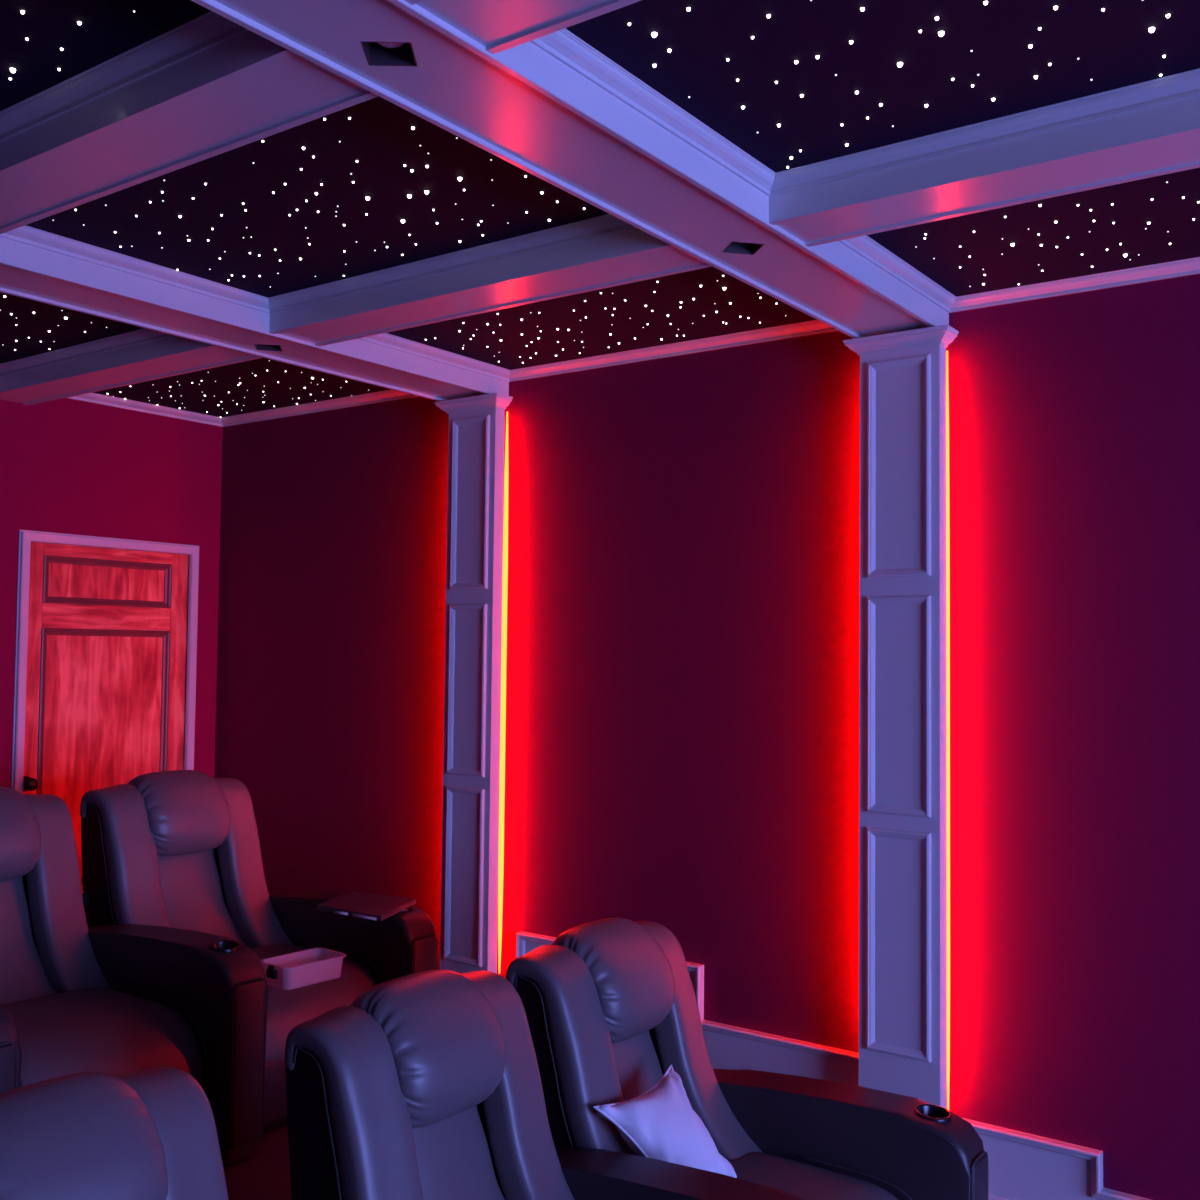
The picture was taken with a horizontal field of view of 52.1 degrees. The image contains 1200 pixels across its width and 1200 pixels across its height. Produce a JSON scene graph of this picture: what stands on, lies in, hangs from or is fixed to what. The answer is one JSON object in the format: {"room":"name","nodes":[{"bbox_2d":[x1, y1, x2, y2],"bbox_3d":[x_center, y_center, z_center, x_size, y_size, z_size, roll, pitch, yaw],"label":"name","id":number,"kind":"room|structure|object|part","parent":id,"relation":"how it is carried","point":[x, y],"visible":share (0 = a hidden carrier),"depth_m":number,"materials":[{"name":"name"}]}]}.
{"room":"home theater","nodes":[
{"label":"home theater","id":0,"kind":"room"},
{"bbox_2d":[0,398,222,787],"bbox_3d":[-3.566,0.286,3.572,0.100,2.656,5.763,-1,-3,36],"label":"wall","id":1,"kind":"structure","parent":0,"point":[68,466],"depth_m":5.43,"materials":[{"name":"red paint"}]},
{"bbox_2d":[0,328,173,376],"bbox_3d":[-2.180,-0.937,4.124,1.539,0.041,0.981,-1,-3,36],"label":"trim","id":2,"kind":"structure","parent":1,"relation":"attached to","point":[132,338],"depth_m":4.50,"materials":[{"name":"grey paint"}]},
{"bbox_2d":[13,531,198,793],"bbox_3d":[-2.160,0.719,5.402,0.020,1.977,0.863,-1,-3,36],"label":"trim","id":3,"kind":"structure","parent":1,"relation":"attached to","point":[27,537],"depth_m":5.31,"materials":[{"name":"grey paint"}]},
{"bbox_2d":[23,542,189,892],"bbox_3d":[-2.161,0.720,5.410,0.102,1.963,0.858,-1,-3,36],"label":"door","id":4,"kind":"structure","parent":1,"relation":"in","point":[108,627],"depth_m":5.41,"materials":[{"name":"brown wood"}]},
{"bbox_3d":[-2.369,0.765,5.091,0.067,0.064,0.064,-1,-3,36],"label":"knob","id":5,"kind":"part","parent":4,"relation":"part of","materials":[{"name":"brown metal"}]},
{"bbox_3d":[-2.199,0.684,5.422,0.018,1.107,0.623,-1,-3,36],"label":"panel","id":6,"kind":"part","parent":4,"relation":"part of","materials":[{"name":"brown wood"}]},
{"bbox_3d":[-2.185,0.684,5.412,0.020,1.107,0.623,-1,-3,36],"label":"panel moulding","id":7,"kind":"part","parent":4,"relation":"part of","materials":[{"name":"red wood"}]},
{"bbox_3d":[-2.189,0.078,5.446,0.035,0.106,0.623,-1,-3,36],"label":"rail","id":8,"kind":"part","parent":4,"relation":"part of","materials":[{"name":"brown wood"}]},
{"bbox_3d":[-2.191,-0.075,5.455,0.018,0.202,0.623,-1,-3,36],"label":"panel","id":9,"kind":"part","parent":4,"relation":"part of","materials":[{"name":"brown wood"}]},
{"bbox_3d":[-2.177,-0.076,5.445,0.020,0.202,0.623,-1,-3,36],"label":"panel moulding","id":10,"kind":"part","parent":4,"relation":"part of","materials":[{"name":"red wood"}]},
{"bbox_3d":[-2.186,-0.218,5.459,0.035,0.084,0.623,-1,-3,36],"label":"rail","id":11,"kind":"part","parent":4,"relation":"part of","materials":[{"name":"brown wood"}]},
{"bbox_2d":[0,0,640,233],"bbox_3d":[0.549,-1.037,1.416,9.137,0.195,0.210,-1,-3,36],"label":"ceiling beam","id":12,"kind":"structure","parent":1,"relation":"attached to","point":[243,89],"depth_m":2.33,"materials":[{"name":"grey paint"}]},
{"bbox_2d":[0,96,1199,405],"bbox_3d":[1.245,-0.989,2.377,9.137,0.195,0.204,-1,-3,36],"label":"ceiling beam","id":13,"kind":"structure","parent":1,"relation":"attached to","point":[1162,139],"depth_m":3.04,"materials":[{"name":"grey paint"}]},
{"bbox_2d":[222,1124,291,1199],"bbox_3d":[0.159,1.738,0.800,9.337,0.400,5.963,-1,-3,36],"label":"floor","id":14,"kind":"structure","parent":0,"point":[264,1175],"depth_m":3.51,"materials":[{"name":"carpet"}]},
{"bbox_2d":[0,1067,228,1199],"bbox_3d":[-0.620,1.346,1.814,1.050,1.052,0.854,-1,-3,36],"label":"recliner","id":15,"kind":"object","parent":14,"relation":"on","point":[149,1134],"visible":1,"depth_m":2.07,"materials":[{"name":"grey leather"}]},
{"bbox_2d":[0,786,267,1163],"bbox_3d":[-1.665,1.109,3.584,1.050,1.052,0.902,-1,-3,36],"label":"recliner","id":16,"kind":"object","parent":14,"relation":"on","point":[76,997],"visible":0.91,"depth_m":3.62,"materials":[{"name":"black leather"}]},
{"bbox_3d":[-1.473,1.319,2.964,0.020,0.465,0.112,-1,-3,36],"label":"panel","id":17,"kind":"part","parent":16,"relation":"part of","materials":[{"name":"grey leather"}]},
{"bbox_3d":[-1.872,1.312,3.254,0.990,0.615,0.141,-1,-3,36],"label":"armrest","id":18,"kind":"part","parent":16,"relation":"part of","materials":[{"name":"grey leather"}]},
{"bbox_2d":[0,786,40,881],"bbox_3d":[-1.961,0.734,3.843,0.276,0.287,0.332,-1,-3,36],"label":"headrest pillow","id":19,"kind":"object","parent":16,"relation":"on","point":[20,814],"depth_m":3.85,"materials":[{"name":"grey leather"}]},
{"bbox_2d":[0,876,58,1005],"bbox_3d":[-1.837,1.063,3.736,0.461,0.536,0.312,-1,-3,36],"label":"lumbar cushion","id":20,"kind":"object","parent":16,"relation":"on","point":[29,941],"depth_m":3.83,"materials":[{"name":"grey leather"}]},
{"bbox_2d":[3,988,202,1085],"bbox_3d":[-1.522,1.312,3.496,0.574,0.263,0.566,-1,-3,36],"label":"seat cushion","id":21,"kind":"object","parent":16,"relation":"on","point":[62,1031],"depth_m":3.48,"materials":[{"name":"grey leather"}]},
{"bbox_3d":[-1.429,1.343,3.866,0.990,0.615,0.141,-1,-3,36],"label":"armrest","id":22,"kind":"part","parent":16,"relation":"part of","materials":[{"name":"grey leather"}]},
{"bbox_3d":[-1.029,1.350,3.577,0.020,0.465,0.112,-1,-3,36],"label":"panel","id":23,"kind":"part","parent":16,"relation":"part of","materials":[{"name":"grey leather"}]},
{"bbox_2d":[80,770,437,1132],"bbox_3d":[-1.189,1.143,4.241,1.050,1.052,0.728,-1,-3,36],"label":"recliner","id":24,"kind":"object","parent":14,"relation":"on","point":[180,849],"visible":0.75,"depth_m":4.26,"materials":[{"name":"grey leather"}]},
{"bbox_2d":[127,770,230,855],"bbox_3d":[-1.534,0.764,4.432,0.276,0.287,0.332,-1,-3,36],"label":"headrest pillow","id":25,"kind":"object","parent":24,"relation":"on","point":[184,812],"depth_m":4.35,"materials":[{"name":"grey leather"}]},
{"bbox_2d":[158,849,250,948],"bbox_3d":[-1.410,1.093,4.325,0.461,0.536,0.312,-1,-3,36],"label":"lumbar cushion","id":26,"kind":"object","parent":24,"relation":"on","point":[201,890],"depth_m":4.39,"materials":[{"name":"grey leather"}]},
{"bbox_2d":[260,948,345,989],"bbox_3d":[-0.930,1.151,3.828,0.154,0.072,0.252,-1,-3,40],"label":"plastic bin","id":27,"kind":"object","parent":24,"relation":"on","point":[294,970],"visible":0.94,"depth_m":3.80,"materials":[{"name":"white plastic"}]},
{"bbox_2d":[250,944,377,1061],"bbox_3d":[-1.095,1.342,4.085,0.574,0.263,0.566,-1,-3,36],"label":"seat cushion","id":28,"kind":"object","parent":24,"relation":"on","point":[287,1009],"depth_m":3.98,"materials":[{"name":"grey leather"}]},
{"bbox_3d":[-1.002,1.373,4.455,0.990,0.615,0.141,-1,-3,36],"label":"armrest","id":29,"kind":"part","parent":24,"relation":"part of","materials":[{"name":"grey leather"}]},
{"bbox_2d":[316,891,416,920],"bbox_3d":[-0.801,1.047,4.199,0.288,0.017,0.338,0,-3,17],"label":"laptop","id":30,"kind":"object","parent":24,"relation":"on","point":[375,907],"visible":1,"depth_m":4.17,"materials":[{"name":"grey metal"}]},
{"bbox_3d":[-0.603,1.380,4.166,0.020,0.465,0.112,-1,-3,36],"label":"panel","id":31,"kind":"part","parent":24,"relation":"part of","materials":[{"name":"grey leather"}]},
{"bbox_2d":[285,969,803,1199],"bbox_3d":[-0.092,1.383,2.543,1.050,1.052,0.854,-1,-3,36],"label":"recliner","id":32,"kind":"object","parent":14,"relation":"on","point":[428,1085],"visible":1,"depth_m":2.69,"materials":[{"name":"grey leather"}]},
{"bbox_2d":[350,969,505,1127],"bbox_3d":[-0.400,1.006,2.785,0.276,0.287,0.332,-1,-3,36],"label":"headrest pillow","id":33,"kind":"object","parent":32,"relation":"on","point":[441,1034],"depth_m":2.70,"materials":[{"name":"grey leather"}]},
{"bbox_2d":[412,1105,504,1199],"bbox_3d":[-0.276,1.335,2.679,0.461,0.536,0.312,-1,-3,36],"label":"lumbar cushion","id":34,"kind":"object","parent":32,"relation":"on","point":[458,1151],"depth_m":2.74,"materials":[{"name":"grey leather"}]},
{"bbox_3d":[0.132,1.615,2.808,0.990,0.615,0.141,-1,-3,36],"label":"armrest","id":35,"kind":"part","parent":32,"relation":"part of","materials":[{"name":"grey leather"}]},
{"bbox_2d":[506,917,987,1199],"bbox_3d":[0.372,1.415,3.183,1.050,1.052,0.728,-1,-3,36],"label":"recliner","id":36,"kind":"object","parent":14,"relation":"on","point":[610,1005],"visible":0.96,"depth_m":3.23,"materials":[{"name":"grey leather"}]},
{"bbox_2d":[552,917,674,1042],"bbox_3d":[0.027,1.036,3.374,0.276,0.287,0.332,-1,-3,36],"label":"headrest pillow","id":37,"kind":"object","parent":36,"relation":"on","point":[628,970],"depth_m":3.28,"materials":[{"name":"grey leather"}]},
{"bbox_2d":[612,1030,662,1100],"bbox_3d":[0.150,1.365,3.268,0.461,0.536,0.312,-1,-3,36],"label":"lumbar cushion","id":38,"kind":"object","parent":36,"relation":"on","point":[637,1055],"depth_m":3.32,"materials":[{"name":"grey leather"}]},
{"bbox_2d":[593,1064,736,1177],"bbox_3d":[0.153,1.347,3.059,0.317,0.243,0.255,3,-3,-41],"label":"throw pillow","id":39,"kind":"object","parent":36,"relation":"on","point":[660,1123],"visible":0.76,"depth_m":3.03,"materials":[{"name":"white fabric"}]},
{"bbox_2d":[729,1152,897,1199],"bbox_3d":[0.465,1.614,3.027,0.574,0.263,0.566,-1,-3,36],"label":"seat cushion","id":40,"kind":"object","parent":36,"relation":"on","point":[806,1175],"depth_m":3.19,"materials":[{"name":"grey leather"}]},
{"bbox_3d":[0.559,1.645,3.398,0.990,0.615,0.141,-1,-3,36],"label":"armrest","id":41,"kind":"part","parent":36,"relation":"part of","materials":[{"name":"grey leather"}]},
{"bbox_3d":[0.958,1.652,3.108,0.020,0.465,0.112,-1,-3,36],"label":"panel","id":42,"kind":"part","parent":36,"relation":"part of","materials":[{"name":"grey leather"}]},
{"bbox_2d":[435,393,512,973],"bbox_3d":[-0.497,0.450,4.806,0.327,2.499,0.151,-1,-3,36],"label":"wall column","id":43,"kind":"structure","parent":0,"point":[474,733],"depth_m":4.77,"materials":[{"name":"grey paint"}]},
{"bbox_3d":[-0.528,1.065,4.746,0.193,0.675,0.014,-1,-3,36],"label":"panel moulding","id":44,"kind":"part","parent":43,"relation":"part of","materials":[{"name":"grey paint"}]},
{"bbox_3d":[-0.520,0.349,4.777,0.193,0.666,0.014,-1,-3,36],"label":"panel moulding","id":45,"kind":"part","parent":43,"relation":"part of","materials":[{"name":"grey paint"}]},
{"bbox_3d":[-0.512,-0.380,4.808,0.193,0.676,0.014,-1,-3,36],"label":"panel moulding","id":46,"kind":"part","parent":43,"relation":"part of","materials":[{"name":"grey paint"}]},
{"bbox_2d":[214,274,1199,1199],"bbox_3d":[1.892,0.481,3.231,9.337,2.956,0.100,-1,-3,36],"label":"wall","id":47,"kind":"structure","parent":0,"point":[682,736],"depth_m":4.11,"materials":[{"name":"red paint"}]},
{"bbox_2d":[68,390,416,426],"bbox_3d":[-1.486,-0.889,5.081,1.539,0.041,0.978,-1,-3,36],"label":"trim","id":48,"kind":"structure","parent":47,"relation":"attached to","point":[388,395],"depth_m":5.54,"materials":[{"name":"grey paint"}]},
{"bbox_2d":[0,237,508,400],"bbox_3d":[-2.157,-1.043,2.618,0.266,0.260,5.763,-1,-3,36],"label":"trim","id":49,"kind":"structure","parent":47,"relation":"attached to","point":[27,271],"depth_m":3.81,"materials":[{"name":"grey paint"}]},
{"bbox_2d":[254,344,281,350],"bbox_3d":[-1.114,-0.880,4.122,0.084,0.065,0.084,1,-2,-10],"label":"recessed light","id":50,"kind":"object","parent":49,"relation":"in","point":[257,346],"visible":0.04,"depth_m":4.16,"materials":[{"name":"grey metal"}]},
{"bbox_2d":[191,0,948,338],"bbox_3d":[-0.709,-1.072,1.570,0.266,0.260,5.763,-1,-3,36],"label":"ceiling beam","id":51,"kind":"structure","parent":47,"relation":"attached to","point":[521,105],"depth_m":2.44,"materials":[{"name":"grey paint"}]},
{"bbox_2d":[360,41,417,66],"bbox_3d":[-0.357,-0.959,2.083,0.084,0.065,0.084,1,-2,-1],"label":"recessed light","id":52,"kind":"object","parent":51,"relation":"in","point":[376,53],"visible":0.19,"depth_m":2.12,"materials":[{"name":"grey metal"}]},
{"bbox_2d":[722,241,763,254],"bbox_3d":[0.357,-0.909,3.059,0.084,0.065,0.084,1,-2,-12],"label":"recessed light","id":53,"kind":"object","parent":51,"relation":"in","point":[733,247],"visible":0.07,"depth_m":3.10,"materials":[{"name":"grey metal"}]},
{"bbox_2d":[358,320,837,381],"bbox_3d":[-0.031,-0.918,4.028,1.522,0.041,0.978,-1,-3,36],"label":"trim","id":54,"kind":"structure","parent":47,"relation":"attached to","point":[814,326],"depth_m":4.44,"materials":[{"name":"grey paint"}]},
{"bbox_2d":[520,931,1150,1199],"bbox_3d":[1.847,1.593,3.138,9.135,0.725,0.012,-1,-3,36],"label":"trim","id":55,"kind":"structure","parent":47,"relation":"attached to","point":[1017,1171],"depth_m":3.62,"materials":[{"name":"grey paint"}]},
{"bbox_2d":[988,1192,1015,1199],"bbox_3d":[2.775,1.827,2.437,6.818,0.216,0.020,-1,-3,36],"label":"baseboard","id":56,"kind":"structure","parent":47,"relation":"attached to","point":[991,1196],"depth_m":3.60,"materials":[{"name":"grey paint"}]},
{"bbox_2d":[839,235,1199,312],"bbox_3d":[1.419,-0.947,2.980,1.524,0.041,0.978,-1,-3,36],"label":"trim","id":57,"kind":"structure","parent":47,"relation":"attached to","point":[866,247],"depth_m":3.54,"materials":[{"name":"grey paint"}]},
{"bbox_2d":[843,324,958,1109],"bbox_3d":[0.931,0.572,3.766,0.338,2.799,0.151,-1,-3,36],"label":"wall column","id":58,"kind":"structure","parent":0,"point":[904,599],"depth_m":3.74,"materials":[{"name":"grey paint"}]},
{"bbox_3d":[0.901,1.036,3.712,0.204,0.675,0.014,-1,-3,36],"label":"panel moulding","id":59,"kind":"part","parent":58,"relation":"part of","materials":[{"name":"grey paint"}]},
{"bbox_3d":[0.909,0.321,3.743,0.204,0.666,0.014,-1,-3,36],"label":"panel moulding","id":60,"kind":"part","parent":58,"relation":"part of","materials":[{"name":"grey paint"}]},
{"bbox_3d":[0.917,-0.409,3.774,0.204,0.676,0.014,-1,-3,36],"label":"panel moulding","id":61,"kind":"part","parent":58,"relation":"part of","materials":[{"name":"grey paint"}]},
{"bbox_3d":[0.190,-1.119,0.922,9.337,0.094,5.963,-1,-3,36],"label":"ceiling","id":62,"kind":"structure","parent":0,"visible":0},
{"bbox_2d":[0,292,143,363],"bbox_3d":[-2.180,-0.953,4.124,1.535,0.014,0.977,-1,-3,36],"label":"ceiling panel","id":63,"kind":"object","parent":62,"relation":"attached to","point":[28,327],"visible":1,"depth_m":4.26,"materials":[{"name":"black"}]},
{"bbox_2d":[0,0,210,110],"bbox_3d":[-1.422,-1.031,2.108,1.518,0.014,0.976,-1,-3,36],"label":"ceiling panel","id":64,"kind":"object","parent":62,"relation":"attached to","point":[44,44],"visible":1,"depth_m":2.21,"materials":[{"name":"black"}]},
{"bbox_2d":[0,11,248,141],"bbox_3d":[-2.129,-1.064,1.133,1.522,0.041,3.390,-1,-3,36],"label":"trim","id":65,"kind":"structure","parent":62,"relation":"attached to","point":[210,29],"depth_m":2.32,"materials":[{"name":"grey paint"}]},
{"bbox_2d":[92,358,391,417],"bbox_3d":[-1.486,-0.904,5.082,1.535,0.014,0.974,-1,-3,36],"label":"ceiling panel","id":66,"kind":"object","parent":62,"relation":"attached to","point":[261,384],"visible":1,"depth_m":5.23,"materials":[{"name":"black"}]},
{"bbox_2d":[26,96,608,297],"bbox_3d":[-0.724,-0.982,3.071,1.518,0.014,0.977,-1,-3,36],"label":"ceiling panel","id":67,"kind":"object","parent":62,"relation":"attached to","point":[372,185],"visible":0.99,"depth_m":3.07,"materials":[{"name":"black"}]},
{"bbox_2d":[0,214,635,313],"bbox_3d":[-0.725,-0.967,3.071,1.522,0.041,0.981,-1,-3,36],"label":"trim","id":68,"kind":"structure","parent":62,"relation":"attached to","point":[606,224],"depth_m":3.46,"materials":[{"name":"grey paint"}]},
{"bbox_2d":[387,266,816,369],"bbox_3d":[-0.031,-0.934,4.029,1.518,0.014,0.974,-1,-3,36],"label":"ceiling panel","id":69,"kind":"object","parent":62,"relation":"attached to","point":[707,302],"visible":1,"depth_m":4.10,"materials":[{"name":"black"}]},
{"bbox_2d":[529,28,1199,195],"bbox_3d":[0.725,-0.995,2.022,1.524,0.041,0.981,-1,-3,36],"label":"trim","id":70,"kind":"structure","parent":62,"relation":"attached to","point":[563,45],"depth_m":2.50,"materials":[{"name":"grey paint"}]},
{"bbox_2d":[565,0,1199,172],"bbox_3d":[0.725,-1.011,2.023,1.520,0.014,0.977,-1,-3,36],"label":"ceiling panel","id":71,"kind":"object","parent":62,"relation":"attached to","point":[791,84],"visible":1,"depth_m":2.27,"materials":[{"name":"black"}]},
{"bbox_2d":[867,167,1199,296],"bbox_3d":[1.419,-0.963,2.981,1.520,0.014,0.974,-1,-3,36],"label":"ceiling panel","id":72,"kind":"object","parent":62,"relation":"attached to","point":[1152,220],"visible":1,"depth_m":3.23,"materials":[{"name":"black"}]}
]}

